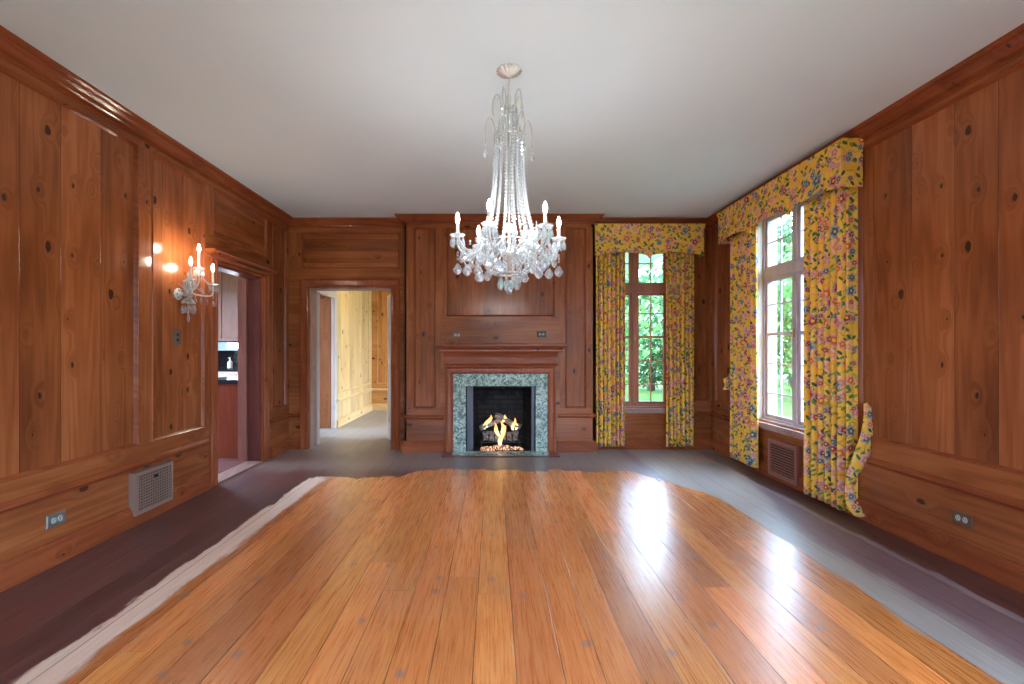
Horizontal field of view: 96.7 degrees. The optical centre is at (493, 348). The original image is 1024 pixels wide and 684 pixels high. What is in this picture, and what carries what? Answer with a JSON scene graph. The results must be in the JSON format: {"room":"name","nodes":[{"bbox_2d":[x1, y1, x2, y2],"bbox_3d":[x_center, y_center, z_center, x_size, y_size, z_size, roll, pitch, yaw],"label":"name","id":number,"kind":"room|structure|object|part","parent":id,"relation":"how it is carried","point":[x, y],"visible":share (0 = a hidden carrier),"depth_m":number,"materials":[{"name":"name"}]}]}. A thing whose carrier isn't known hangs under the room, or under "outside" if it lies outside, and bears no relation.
{"room":"historic interior","nodes":[
{"label":"historic interior","id":0,"kind":"room"},
{"bbox_2d":[0,56,288,563],"bbox_3d":[-2.635,-0.182,1.555,0.169,2.865,8.310,0,0,0],"label":"wall","id":1,"kind":"structure","parent":0,"point":[100,227],"depth_m":2.95,"materials":[{"name":"brown wood"}]},
{"bbox_2d":[46,509,65,528],"bbox_3d":[-2.553,0.995,2.660,0.009,0.074,0.116,0,0,0],"label":"power outlet","id":2,"kind":"object","parent":1,"relation":"attached to","point":[52,520],"visible":1,"depth_m":2.65,"materials":[{"name":"metal"}]},
{"bbox_3d":[-2.565,-0.388,2.130,0.028,2.169,2.304,0,0,0],"label":"moulding","id":3,"kind":"part","parent":1,"relation":"part of","materials":[{"name":"brown wood"}]},
{"bbox_2d":[0,474,210,592],"bbox_3d":[-2.543,1.182,0.735,0.030,0.136,6.670,0,0,0],"label":"baseboard","id":4,"kind":"structure","parent":1,"relation":"attached to","point":[14,571],"depth_m":2.80,"materials":[{"name":"brown wood"}]},
{"bbox_2d":[0,439,210,514],"bbox_3d":[-2.543,0.830,0.735,0.030,0.056,6.670,0,0,0],"label":"trim","id":5,"kind":"structure","parent":1,"relation":"attached to","point":[14,504],"depth_m":2.87,"materials":[{"name":"brown wood"}]},
{"bbox_2d":[0,25,292,226],"bbox_3d":[-2.507,-1.566,1.544,0.102,0.096,8.288,0,0,0],"label":"trim","id":6,"kind":"structure","parent":1,"relation":"attached to","point":[14,49],"depth_m":3.02,"materials":[{"name":"brown wood"}]},
{"bbox_2d":[129,461,172,516],"bbox_3d":[-2.530,1.025,3.375,0.056,0.300,0.370,0,0,0],"label":"air vent","id":7,"kind":"object","parent":1,"relation":"in","point":[151,487],"visible":1,"depth_m":3.33,"materials":[{"name":"metal"}]},
{"bbox_2d":[173,330,179,344],"bbox_3d":[-2.573,-0.095,3.703,0.014,0.120,0.070,0,0,0],"label":"light switch","id":8,"kind":"object","parent":1,"relation":"attached to","point":[176,333],"visible":1,"depth_m":3.69,"materials":[{"name":"metal"}]},
{"bbox_3d":[-2.565,-0.388,3.720,0.028,2.169,0.624,0,0,0],"label":"moulding","id":9,"kind":"part","parent":1,"relation":"part of","materials":[{"name":"brown wood"}]},
{"bbox_2d":[174,245,218,320],"bbox_3d":[-2.469,-0.537,3.757,0.221,0.635,0.376,0,0,0],"label":"wall sconce","id":10,"kind":"object","parent":1,"relation":"attached to","point":[178,293],"visible":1,"depth_m":3.71,"materials":[{"name":"clear glass"}]},
{"bbox_3d":[-2.555,-0.450,3.715,0.050,0.096,0.101,0,0,0],"label":"wall plate","id":11,"kind":"part","parent":10,"relation":"part of","materials":[{"name":"clear glass"}]},
{"bbox_3d":[-2.443,-0.555,3.715,0.096,0.181,0.012,0,0,0],"label":"arm","id":12,"kind":"part","parent":10,"relation":"part of","materials":[{"name":"clear glass"}]},
{"bbox_3d":[-2.439,-0.490,3.807,0.029,0.101,0.214,0,0,25],"label":"arm","id":13,"kind":"part","parent":10,"relation":"part of","materials":[{"name":"clear glass"}]},
{"bbox_3d":[-2.565,-1.250,4.645,0.028,0.444,0.994,0,0,0],"label":"moulding","id":14,"kind":"part","parent":1,"relation":"part of","materials":[{"name":"brown wood"}]},
{"bbox_2d":[205,248,277,487],"bbox_3d":[-2.640,0.177,4.625,0.349,2.146,1.190,0,0,0],"label":"door frame","id":15,"kind":"structure","parent":1,"relation":"in","point":[253,291],"depth_m":5.01,"materials":[{"name":"brown wood"}]},
{"bbox_3d":[-2.512,-0.861,4.625,0.092,0.071,1.190,0,0,0],"label":"cornice","id":16,"kind":"part","parent":15,"relation":"part of","materials":[{"name":"brown wood"}]},
{"bbox_3d":[-2.565,-0.388,5.440,0.028,2.169,0.364,0,0,0],"label":"moulding","id":17,"kind":"part","parent":1,"relation":"part of","materials":[{"name":"brown wood"}]},
{"bbox_2d":[270,438,298,457],"bbox_3d":[-2.491,1.182,5.449,0.133,0.136,0.478,0,0,0],"label":"baseboard","id":18,"kind":"structure","parent":1,"relation":"attached to","point":[283,446],"depth_m":5.51,"materials":[{"name":"brown wood"}]},
{"bbox_2d":[270,413,298,423],"bbox_3d":[-2.491,0.830,5.449,0.133,0.056,0.478,0,0,0],"label":"trim","id":19,"kind":"structure","parent":1,"relation":"attached to","point":[289,415],"depth_m":5.53,"materials":[{"name":"brown wood"}]},
{"bbox_2d":[289,228,404,448],"bbox_3d":[-1.889,-0.182,5.785,1.662,2.865,0.209,0,0,0],"label":"wall","id":20,"kind":"structure","parent":0,"point":[314,253],"depth_m":5.69,"materials":[{"name":"brown wood"}]},
{"bbox_2d":[289,217,404,227],"bbox_3d":[-1.818,-1.566,5.637,1.480,0.096,0.102,0,0,0],"label":"trim","id":21,"kind":"structure","parent":20,"relation":"attached to","point":[297,222],"depth_m":5.64,"materials":[{"name":"brown wood"}]},
{"bbox_2d":[300,279,399,448],"bbox_3d":[-1.790,0.188,5.777,1.245,2.125,0.226,0,0,0],"label":"door frame","id":22,"kind":"structure","parent":20,"relation":"in","point":[309,288],"depth_m":5.67,"materials":[{"name":"brown wood"}]},
{"bbox_2d":[317,292,319,443],"bbox_3d":[-2.381,0.248,6.175,0.040,1.987,0.527,0,0,-21],"label":"door","id":23,"kind":"structure","parent":22,"relation":"attached to","point":[318,293],"depth_m":5.93,"materials":[{"name":"brown wood"}]},
{"bbox_3d":[-1.788,-1.230,5.695,1.229,0.455,0.028,0,0,0],"label":"moulding","id":24,"kind":"part","parent":20,"relation":"part of","materials":[{"name":"brown wood"}]},
{"bbox_2d":[385,293,390,441],"bbox_3d":[-1.385,0.248,6.175,0.124,1.987,0.522,0,0,-20],"label":"door","id":25,"kind":"structure","parent":20,"relation":"in","point":[388,365],"depth_m":6.29,"materials":[{"name":"wood"}]},
{"bbox_3d":[-1.385,-0.237,6.175,0.016,0.775,0.342,0,0,-20],"label":"panel","id":26,"kind":"part","parent":25,"relation":"part of","materials":[{"name":"wood"}]},
{"bbox_3d":[-1.385,0.665,6.175,0.016,0.730,0.342,0,0,-20],"label":"panel","id":27,"kind":"part","parent":25,"relation":"part of","materials":[{"name":"wood"}]},
{"bbox_2d":[333,291,371,418],"bbox_3d":[-2.512,-0.182,7.607,0.056,2.865,3.425,0,0,0],"label":"wall","id":28,"kind":"structure","parent":0,"point":[354,308],"depth_m":8.16,"materials":[{"name":"brown wood"}]},
{"bbox_2d":[317,291,336,428],"bbox_3d":[-2.510,0.180,6.740,0.061,2.140,0.960,0,0,0],"label":"door frame","id":29,"kind":"structure","parent":28,"relation":"in","point":[333,295],"depth_m":7.13,"materials":[{"name":"white wood"}]},
{"bbox_2d":[320,299,330,427],"bbox_3d":[-2.950,0.226,7.175,0.780,2.032,0.040,0,0,1],"label":"door","id":30,"kind":"structure","parent":29,"relation":"attached to","point":[325,304],"depth_m":7.15,"materials":[{"name":"brown wood"}]},
{"bbox_3d":[-2.950,-0.260,7.175,0.600,0.820,0.016,0,0,1],"label":"panel","id":31,"kind":"part","parent":30,"relation":"part of","materials":[{"name":"brown wood"}]},
{"bbox_3d":[-2.950,0.665,7.175,0.600,0.730,0.016,0,0,1],"label":"panel","id":32,"kind":"part","parent":30,"relation":"part of","materials":[{"name":"brown wood"}]},
{"bbox_3d":[-2.498,-0.320,8.260,0.028,2.064,1.924,0,0,0],"label":"moulding","id":33,"kind":"part","parent":28,"relation":"part of","materials":[{"name":"yellow wood"}]},
{"bbox_2d":[372,291,390,403],"bbox_3d":[-0.780,-0.182,9.355,3.460,2.865,0.129,0,0,0],"label":"wall","id":34,"kind":"structure","parent":0,"point":[379,298],"depth_m":9.32,"materials":[{"name":"brown wood"}]},
{"bbox_2d":[337,404,386,427],"bbox_3d":[-0.770,1.182,8.250,3.440,0.136,2.100,0,0,0],"label":"baseboard","id":35,"kind":"structure","parent":34,"relation":"attached to","point":[341,421],"depth_m":8.30,"materials":[{"name":"brown wood"}]},
{"bbox_2d":[337,388,386,402],"bbox_3d":[-0.770,0.830,8.250,3.440,0.056,2.100,0,0,0],"label":"trim","id":36,"kind":"structure","parent":34,"relation":"attached to","point":[371,389],"depth_m":8.45,"materials":[{"name":"brown wood"}]},
{"bbox_3d":[-1.990,-0.320,9.305,0.784,2.064,0.028,0,0,0],"label":"moulding","id":37,"kind":"part","parent":34,"relation":"part of","materials":[{"name":"brown wood"}]},
{"bbox_2d":[405,224,593,451],"bbox_3d":[0.074,-0.182,5.615,2.305,2.865,0.189,0,0,0],"label":"wall","id":38,"kind":"structure","parent":0,"point":[439,302],"depth_m":5.53,"materials":[{"name":"brown wood"}]},
{"bbox_2d":[401,438,443,451],"bbox_3d":[-0.877,1.182,5.593,0.555,0.136,0.190,0,0,0],"label":"baseboard","id":39,"kind":"structure","parent":38,"relation":"attached to","point":[406,446],"depth_m":5.50,"materials":[{"name":"brown wood"}]},
{"bbox_2d":[401,413,443,419],"bbox_3d":[-0.877,0.830,5.593,0.555,0.056,0.190,0,0,0],"label":"trim","id":40,"kind":"structure","parent":38,"relation":"attached to","point":[403,416],"depth_m":5.51,"materials":[{"name":"brown wood"}]},
{"bbox_3d":[-0.834,-0.378,5.535,0.272,2.199,0.028,0,0,0],"label":"moulding","id":41,"kind":"part","parent":38,"relation":"part of","materials":[{"name":"brown wood"}]},
{"bbox_2d":[452,332,461,337],"bbox_3d":[-0.440,-0.170,5.523,0.116,0.074,0.009,0,0,0],"label":"power outlet","id":42,"kind":"object","parent":38,"relation":"attached to","point":[454,334],"visible":1,"depth_m":5.52,"materials":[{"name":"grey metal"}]},
{"bbox_2d":[395,214,604,224],"bbox_3d":[0.074,-1.566,5.557,2.509,0.096,0.262,0,0,0],"label":"trim","id":43,"kind":"structure","parent":38,"relation":"attached to","point":[404,218],"depth_m":5.47,"materials":[{"name":"brown wood"}]},
{"bbox_3d":[0.089,-0.935,5.535,1.327,1.083,0.028,0,0,0],"label":"moulding","id":44,"kind":"part","parent":38,"relation":"part of","materials":[{"name":"brown wood"}]},
{"bbox_2d":[537,331,545,336],"bbox_3d":[0.585,-0.180,5.523,0.116,0.074,0.009,0,0,0],"label":"power outlet","id":45,"kind":"object","parent":38,"relation":"attached to","point":[539,333],"visible":1,"depth_m":5.52,"materials":[{"name":"grey plastic"}]},
{"bbox_3d":[1.002,-0.378,5.535,0.261,2.199,0.028,0,0,0],"label":"moulding","id":46,"kind":"part","parent":38,"relation":"part of","materials":[{"name":"brown wood"}]},
{"bbox_2d":[558,413,596,417],"bbox_3d":[1.018,0.810,5.593,0.477,0.056,0.190,0,0,0],"label":"trim","id":47,"kind":"structure","parent":38,"relation":"attached to","point":[560,415],"depth_m":5.51,"materials":[{"name":"brown wood"}]},
{"bbox_2d":[0,410,1023,683],"bbox_3d":[-1.425,1.307,3.370,8.750,0.126,12.260,0,0,0],"label":"floor","id":48,"kind":"structure","parent":0,"point":[350,557],"depth_m":2.38,"materials":[{"name":"brown wood"}]},
{"bbox_2d":[218,384,237,457],"bbox_3d":[-3.108,0.822,5.645,0.536,0.843,0.910,0,0,0],"label":"base cabinet","id":49,"kind":"object","parent":48,"relation":"on","point":[227,393],"visible":0.36,"depth_m":5.19,"materials":[{"name":"brown wood"}]},
{"bbox_2d":[218,376,237,383],"bbox_3d":[-3.095,0.374,5.643,0.550,0.049,0.955,0,0,0],"label":"countertop","id":50,"kind":"structure","parent":49,"relation":"on","point":[231,379],"depth_m":5.16,"materials":[{"name":"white stone"}]},
{"bbox_2d":[218,371,237,377],"bbox_3d":[-4.600,0.822,8.520,2.000,0.843,0.641,0,0,0],"label":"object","id":51,"kind":"object","parent":48,"relation":"on","point":[220,373],"visible":0.03,"depth_m":8.22,"materials":[{"name":"white stone"}]},
{"bbox_2d":[218,368,237,370],"bbox_3d":[-4.600,0.380,8.523,2.040,0.039,0.645,0,0,0],"label":"countertop","id":52,"kind":"structure","parent":51,"relation":"on","point":[219,369],"depth_m":8.20,"materials":[{"name":"black stone"}]},
{"bbox_2d":[227,357,232,368],"bbox_3d":[-4.840,0.256,8.360,0.086,0.206,0.086,0,0,40],"label":"soap bottle","id":53,"kind":"object","parent":52,"relation":"on","point":[229,363],"visible":1,"depth_m":8.33,"materials":[{"name":"white plastic"}]},
{"bbox_2d":[435,343,566,456],"bbox_3d":[0.090,0.591,5.630,1.572,1.318,0.760,0,0,0],"label":"fireplace","id":54,"kind":"object","parent":48,"relation":"on","point":[517,381],"depth_m":5.51,"materials":[{"name":"brown wood"}]},
{"bbox_2d":[467,386,472,450],"bbox_3d":[-0.284,0.849,5.545,0.075,0.790,0.026,0,0,0],"label":"curtain","id":55,"kind":"object","parent":54,"relation":"hanging from","point":[469,388],"depth_m":5.55,"materials":[{"name":"metal"}]},
{"bbox_2d":[479,418,501,430],"bbox_3d":[-0.031,0.937,5.735,0.312,0.169,0.072,0,0,-26],"label":"log","id":56,"kind":"object","parent":54,"relation":"on","point":[497,421],"visible":0.88,"depth_m":5.71,"materials":[{"name":"wood"}]},
{"bbox_2d":[495,413,521,428],"bbox_3d":[0.186,0.909,5.735,0.349,0.198,0.074,0,0,13],"label":"log","id":57,"kind":"object","parent":56,"relation":"on","point":[508,421],"visible":0.93,"depth_m":5.71,"materials":[{"name":"wood"}]},
{"bbox_2d":[484,434,499,441],"bbox_3d":[-0.020,1.123,5.731,0.205,0.094,0.078,0,0,0],"label":"log","id":58,"kind":"object","parent":54,"relation":"on","point":[491,438],"visible":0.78,"depth_m":5.70,"materials":[{"name":"wood"}]},
{"bbox_3d":[0.090,1.153,5.756,0.520,0.186,0.207,0,0,0],"label":"fire grate","id":59,"kind":"part","parent":54,"relation":"part of","materials":[{"name":"black metal"}]},
{"bbox_2d":[482,431,518,438],"bbox_3d":[0.090,1.103,5.837,0.464,0.108,0.103,0,0,0],"label":"log","id":60,"kind":"object","parent":54,"relation":"on","point":[492,433],"visible":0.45,"depth_m":5.80,"materials":[{"name":"wood"}]},
{"bbox_3d":[0.085,0.726,5.513,1.339,1.049,0.074,0,0,0],"label":"casing","id":61,"kind":"part","parent":54,"relation":"part of","materials":[{"name":"brown wood"}]},
{"bbox_2d":[435,343,566,351],"bbox_3d":[0.090,-0.015,5.479,1.572,0.105,0.139,0,0,0],"label":"mantel shelf","id":62,"kind":"object","parent":54,"relation":"attached to","point":[443,347],"depth_m":5.43,"materials":[{"name":"brown wood"}]},
{"bbox_2d":[480,444,522,450],"bbox_3d":[0.103,1.215,5.609,0.525,0.079,0.127,0,0,0],"label":"embers","id":63,"kind":"object","parent":54,"relation":"in","point":[495,447],"visible":1,"depth_m":5.58},
{"bbox_2d":[483,415,517,445],"bbox_3d":[0.089,1.010,5.684,0.457,0.380,0.114,0,0,0],"label":"fire","id":64,"kind":"object","parent":63,"relation":"on","point":[503,430],"visible":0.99,"depth_m":5.64,"materials":[{"name":"yellow"}]},
{"bbox_2d":[504,435,516,441],"bbox_3d":[0.215,1.123,5.731,0.175,0.091,0.078,0,0,0],"label":"log","id":65,"kind":"object","parent":54,"relation":"on","point":[509,438],"visible":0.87,"depth_m":5.70,"materials":[{"name":"wood"}]},
{"bbox_2d":[531,386,533,450],"bbox_3d":[0.480,0.849,5.545,0.035,0.790,0.026,0,0,0],"label":"curtain","id":66,"kind":"object","parent":54,"relation":"hanging from","point":[532,387],"depth_m":5.55,"materials":[{"name":"metal"}]},
{"bbox_2d":[0,0,1023,271],"bbox_3d":[-1.425,-1.715,3.370,8.750,0.200,12.260,0,0,0],"label":"ceiling","id":67,"kind":"structure","parent":0,"point":[318,108],"depth_m":2.78,"materials":[{"name":"paint"}]},
{"bbox_2d":[450,63,565,294],"bbox_3d":[0.090,-0.964,2.640,0.675,1.302,0.637,0,0,0],"label":"chandelier","id":68,"kind":"object","parent":67,"relation":"hanging from","point":[506,71],"visible":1,"depth_m":2.60,"materials":[{"name":"clear glass"}]},
{"bbox_3d":[-0.079,-0.584,2.616,0.270,0.101,0.012,0,0,-8],"label":"arm","id":69,"kind":"part","parent":68,"relation":"part of","materials":[{"name":"clear glass"}]},
{"bbox_3d":[-0.015,-0.584,2.774,0.012,0.101,0.270,0,0,-38],"label":"arm","id":70,"kind":"part","parent":68,"relation":"part of","materials":[{"name":"clear glass"}]},
{"bbox_3d":[-0.021,-0.749,2.364,0.023,0.062,0.023,0,0,0],"label":"bulb","id":71,"kind":"part","parent":68,"relation":"part of","materials":[{"name":"white glass"}]},
{"bbox_3d":[0.027,-0.584,2.482,0.012,0.100,0.269,0,0,22],"label":"arm","id":72,"kind":"part","parent":68,"relation":"part of","materials":[{"name":"clear glass"}]},
{"bbox_3d":[0.090,-0.958,2.640,0.100,1.035,0.100,0,0,0],"label":"stem","id":73,"kind":"part","parent":68,"relation":"part of","materials":[{"name":"clear glass"}]},
{"bbox_3d":[0.196,-0.584,2.506,0.012,0.101,0.270,0,0,-38],"label":"arm","id":74,"kind":"part","parent":68,"relation":"part of","materials":[{"name":"clear glass"}]},
{"bbox_3d":[0.260,-0.584,2.664,0.270,0.101,0.012,0,0,-8],"label":"arm","id":75,"kind":"part","parent":68,"relation":"part of","materials":[{"name":"clear glass"}]},
{"bbox_3d":[0.274,-0.749,2.405,0.023,0.062,0.023,0,0,0],"label":"bulb","id":76,"kind":"part","parent":68,"relation":"part of","materials":[{"name":"white glass"}]},
{"bbox_2d":[594,228,711,437],"bbox_3d":[1.978,-0.182,5.785,1.543,2.865,0.209,0,0,0],"label":"wall","id":77,"kind":"structure","parent":0,"point":[637,425],"depth_m":5.69,"materials":[{"name":"brown wood"}]},
{"bbox_2d":[595,253,665,412],"bbox_3d":[1.785,-0.323,5.769,1.040,2.245,0.242,0,0,0],"label":"window","id":78,"kind":"structure","parent":77,"relation":"in","point":[634,289],"depth_m":5.78,"materials":[{"name":"brown wood"}]},
{"bbox_3d":[1.785,-0.357,5.712,1.040,2.175,0.076,0,0,0],"label":"casing","id":79,"kind":"part","parent":78,"relation":"part of","materials":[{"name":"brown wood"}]},
{"bbox_3d":[1.567,-1.073,5.795,0.385,0.531,0.036,0,0,0],"label":"sash","id":80,"kind":"part","parent":78,"relation":"part of","materials":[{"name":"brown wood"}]},
{"bbox_3d":[1.567,-0.007,5.795,0.385,1.411,0.036,0,0,0],"label":"sash","id":81,"kind":"part","parent":78,"relation":"part of","materials":[{"name":"brown wood"}]},
{"bbox_3d":[1.785,0.759,5.702,1.030,0.082,0.107,0,0,0],"label":"sill","id":82,"kind":"part","parent":78,"relation":"part of","materials":[{"name":"brown wood"}]},
{"bbox_3d":[2.003,-1.073,5.795,0.385,0.531,0.036,0,0,0],"label":"sash","id":83,"kind":"part","parent":78,"relation":"part of","materials":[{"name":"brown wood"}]},
{"bbox_3d":[2.003,-0.007,5.795,0.385,1.411,0.036,0,0,0],"label":"sash","id":84,"kind":"part","parent":78,"relation":"part of","materials":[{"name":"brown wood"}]},
{"bbox_2d":[594,224,705,257],"bbox_3d":[1.903,-1.317,5.607,1.367,0.415,0.161,0,0,0],"label":"valance","id":85,"kind":"object","parent":77,"relation":"attached to","point":[649,240],"visible":0.99,"depth_m":5.53,"materials":[{"name":"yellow floral fabric"}]},
{"bbox_2d":[596,252,624,446],"bbox_3d":[1.442,0.005,5.618,0.366,2.411,0.085,0,0,0],"label":"curtain","id":86,"kind":"object","parent":85,"relation":"hanging from","point":[610,267],"visible":0.97,"depth_m":5.60,"materials":[{"name":"yellow fabric"}]},
{"bbox_2d":[666,252,693,446],"bbox_3d":[2.299,0.005,5.618,0.353,2.411,0.085,0,0,0],"label":"curtain","id":87,"kind":"object","parent":85,"relation":"hanging from","point":[679,265],"visible":0.99,"depth_m":5.60,"materials":[{"name":"yellow fabric"}]},
{"bbox_2d":[596,217,710,227],"bbox_3d":[1.978,-1.566,5.637,1.501,0.096,0.102,0,0,0],"label":"trim","id":88,"kind":"structure","parent":77,"relation":"attached to","point":[604,220],"depth_m":5.62,"materials":[{"name":"brown wood"}]},
{"bbox_3d":[2.555,-0.417,5.695,0.274,2.139,0.028,0,0,0],"label":"moulding","id":89,"kind":"part","parent":77,"relation":"part of","materials":[{"name":"brown wood"}]},
{"bbox_2d":[625,258,789,375],"bbox_3d":[5.331,-2.281,-2.698,51.647,7.537,62.994,0,0,29],"label":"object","id":90,"kind":"object","parent":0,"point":[661,261],"visible":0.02,"depth_m":27.98,"materials":[{"name":"green plant"}]},
{"bbox_2d":[712,54,1023,564],"bbox_3d":[2.836,-0.182,1.645,0.229,2.865,8.490,0,0,0],"label":"wall","id":91,"kind":"structure","parent":0,"point":[941,196],"depth_m":2.76,"materials":[{"name":"brown wood"}]},
{"bbox_2d":[694,412,729,421],"bbox_3d":[2.519,0.810,5.259,0.418,0.056,0.858,0,0,0],"label":"trim","id":92,"kind":"structure","parent":91,"relation":"attached to","point":[720,416],"depth_m":5.60,"materials":[{"name":"brown wood"}]},
{"bbox_3d":[2.735,-0.417,5.290,0.028,2.139,0.624,0,0,0],"label":"moulding","id":93,"kind":"part","parent":91,"relation":"part of","materials":[{"name":"brown wood"}]},
{"bbox_2d":[768,438,801,486],"bbox_3d":[2.703,1.040,4.230,0.050,0.350,0.420,0,0,0],"label":"air vent","id":94,"kind":"object","parent":91,"relation":"in","point":[784,458],"visible":0.98,"depth_m":4.19,"materials":[{"name":"brown wood"}]},
{"bbox_2d":[717,138,863,243],"bbox_3d":[2.644,-1.358,4.280,0.168,0.387,1.880,0,0,0],"label":"valance","id":95,"kind":"object","parent":91,"relation":"attached to","point":[838,165],"visible":1,"depth_m":3.84,"materials":[{"name":"yellow fabric"}]},
{"bbox_2d":[730,226,758,468],"bbox_3d":[2.651,-0.017,4.811,0.085,2.446,0.463,0,0,0],"label":"curtain","id":96,"kind":"object","parent":95,"relation":"hanging from","point":[744,420],"visible":0.99,"depth_m":4.75,"materials":[{"name":"yellow fabric"}]},
{"bbox_2d":[723,374,729,389],"bbox_3d":[2.635,0.347,5.067,0.172,0.217,0.046,0,0,0],"label":"tieback","id":97,"kind":"object","parent":96,"relation":"attached to","point":[726,380],"visible":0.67,"depth_m":5.07,"materials":[{"name":"yellow fabric"}]},
{"bbox_2d":[804,187,857,511],"bbox_3d":[2.663,-0.007,3.619,0.117,2.466,0.448,0,0,0],"label":"curtain","id":98,"kind":"object","parent":95,"relation":"hanging from","point":[830,218],"visible":0.97,"depth_m":3.53,"materials":[{"name":"yellow fabric"}]},
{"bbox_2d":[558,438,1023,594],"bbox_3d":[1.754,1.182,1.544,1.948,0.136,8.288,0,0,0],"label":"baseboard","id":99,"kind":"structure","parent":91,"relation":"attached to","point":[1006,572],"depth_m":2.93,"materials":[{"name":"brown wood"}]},
{"bbox_2d":[754,190,829,439],"bbox_3d":[2.818,-0.323,4.230,0.260,2.245,1.170,0,0,0],"label":"window","id":100,"kind":"structure","parent":91,"relation":"in","point":[770,272],"depth_m":4.53,"materials":[{"name":"grey wood"}]},
{"bbox_3d":[2.835,-1.073,4.481,0.036,0.531,0.450,0,0,0],"label":"sash","id":101,"kind":"part","parent":100,"relation":"part of","materials":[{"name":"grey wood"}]},
{"bbox_3d":[2.835,-0.007,4.481,0.036,1.411,0.450,0,0,0],"label":"sash","id":102,"kind":"part","parent":100,"relation":"part of","materials":[{"name":"grey wood"}]},
{"bbox_3d":[2.741,0.759,4.230,0.107,0.082,1.160,0,0,0],"label":"sill","id":103,"kind":"part","parent":100,"relation":"part of","materials":[{"name":"brown wood"}]},
{"bbox_3d":[2.835,-0.007,3.979,0.036,1.411,0.450,0,0,0],"label":"sash","id":104,"kind":"part","parent":100,"relation":"part of","materials":[{"name":"grey wood"}]},
{"bbox_3d":[2.835,-1.073,3.979,0.036,0.531,0.450,0,0,0],"label":"sash","id":105,"kind":"part","parent":100,"relation":"part of","materials":[{"name":"grey wood"}]},
{"bbox_2d":[844,403,872,516],"bbox_3d":[2.655,0.797,3.280,0.267,0.817,0.054,0,0,-11],"label":"tieback","id":106,"kind":"object","parent":91,"relation":"attached to","point":[862,452],"visible":0.97,"depth_m":3.28,"materials":[{"name":"yellow fabric"}]},
{"bbox_2d":[707,23,1023,227],"bbox_3d":[2.677,-1.566,1.544,0.102,0.096,8.288,0,0,0],"label":"trim","id":107,"kind":"structure","parent":91,"relation":"attached to","point":[1010,46],"depth_m":2.74,"materials":[{"name":"brown wood"}]},
{"bbox_3d":[2.735,-0.417,2.350,0.028,2.139,2.104,0,0,0],"label":"moulding","id":108,"kind":"part","parent":91,"relation":"part of","materials":[{"name":"brown wood"}]},
{"bbox_2d":[866,457,1023,511],"bbox_3d":[2.713,0.810,0.515,0.030,0.056,6.230,0,0,0],"label":"trim","id":109,"kind":"structure","parent":91,"relation":"attached to","point":[999,499],"depth_m":2.69,"materials":[{"name":"brown wood"}]},
{"bbox_2d":[952,509,972,528],"bbox_3d":[2.723,0.988,2.645,0.009,0.074,0.116,0,0,0],"label":"power outlet","id":110,"kind":"object","parent":91,"relation":"attached to","point":[958,517],"visible":1,"depth_m":2.64,"materials":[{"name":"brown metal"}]},
{"bbox_3d":[-4.210,-0.183,8.900,2.980,2.865,0.100,0,0,0],"label":"wall","id":111,"kind":"structure","parent":0,"visible":0},
{"bbox_2d":[218,341,237,366],"bbox_3d":[-4.200,0.095,8.839,2.900,0.529,0.019,0,0,0],"label":"backsplash","id":112,"kind":"structure","parent":111,"relation":"attached to","point":[223,356],"depth_m":8.83,"materials":[{"name":"black stone"}]},
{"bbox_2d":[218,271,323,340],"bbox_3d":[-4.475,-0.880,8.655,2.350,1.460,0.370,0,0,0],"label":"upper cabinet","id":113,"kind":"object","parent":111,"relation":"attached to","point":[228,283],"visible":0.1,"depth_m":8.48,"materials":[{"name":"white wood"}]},
{"bbox_3d":[-5.350,-0.900,8.489,0.560,1.380,0.021,0,0,0],"label":"door","id":114,"kind":"part","parent":113,"relation":"part of","materials":[{"name":"wood"}]},
{"bbox_2d":[218,342,237,350],"bbox_3d":[-4.960,-0.050,8.688,0.480,0.160,0.285,0,0,0],"label":"range hood","id":115,"kind":"object","parent":113,"relation":"attached to","point":[222,346],"visible":0.57,"depth_m":8.55,"materials":[{"name":"metal"}]},
{"bbox_2d":[227,343,237,348],"bbox_3d":[-4.880,-0.055,8.547,0.240,0.110,0.004,0,0,0],"label":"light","id":116,"kind":"object","parent":115,"relation":"attached to","point":[229,345],"depth_m":8.55,"materials":[{"name":"white"}]},
{"bbox_3d":[-4.475,-0.170,8.485,2.350,0.040,0.030,0,0,0],"label":"light rail","id":117,"kind":"part","parent":113,"relation":"part of","materials":[{"name":"brown wood"}]},
{"bbox_3d":[-4.770,-0.900,8.489,0.560,1.380,0.021,0,0,0],"label":"door","id":118,"kind":"part","parent":113,"relation":"part of","materials":[{"name":"wood"}]},
{"label":"outside","id":119,"kind":"structure","parent":0,"visible":0},
{"bbox_2d":[625,365,791,417],"bbox_3d":[15.000,1.675,15.000,90.000,0.150,90.000,0,0,0],"label":"lawn","id":120,"kind":"structure","parent":119,"point":[644,394],"depth_m":15.66,"materials":[{"name":"green plant"}]},
{"bbox_2d":[625,272,662,390],"bbox_3d":[6.057,-0.847,17.600,4.722,4.915,5.864,0,0,0],"label":"leafy tree","id":121,"kind":"object","parent":120,"relation":"on","point":[654,364],"visible":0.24,"depth_m":17.25,"materials":[{"name":"green plant"}]},
{"bbox_2d":[625,268,662,399],"bbox_3d":[3.069,-0.595,13.596,5.135,4.415,3.634,0,0,32],"label":"leafy tree","id":122,"kind":"object","parent":120,"relation":"on","point":[645,304],"visible":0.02,"depth_m":12.52,"materials":[{"name":"green plant"}]},
{"bbox_2d":[777,243,791,394],"bbox_3d":[9.141,-0.886,14.629,5.337,4.989,4.453,0,0,-30],"label":"leafy tree","id":123,"kind":"object","parent":120,"relation":"on","point":[787,287],"visible":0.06,"depth_m":13.53,"materials":[{"name":"green plant"}]},
{"bbox_2d":[777,215,791,385],"bbox_3d":[13.403,-2.036,19.875,4.508,7.285,6.822,0,0,29],"label":"leafy tree","id":124,"kind":"object","parent":120,"relation":"on","point":[786,231],"visible":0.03,"depth_m":18.74,"materials":[{"name":"green plant"}]}
]}

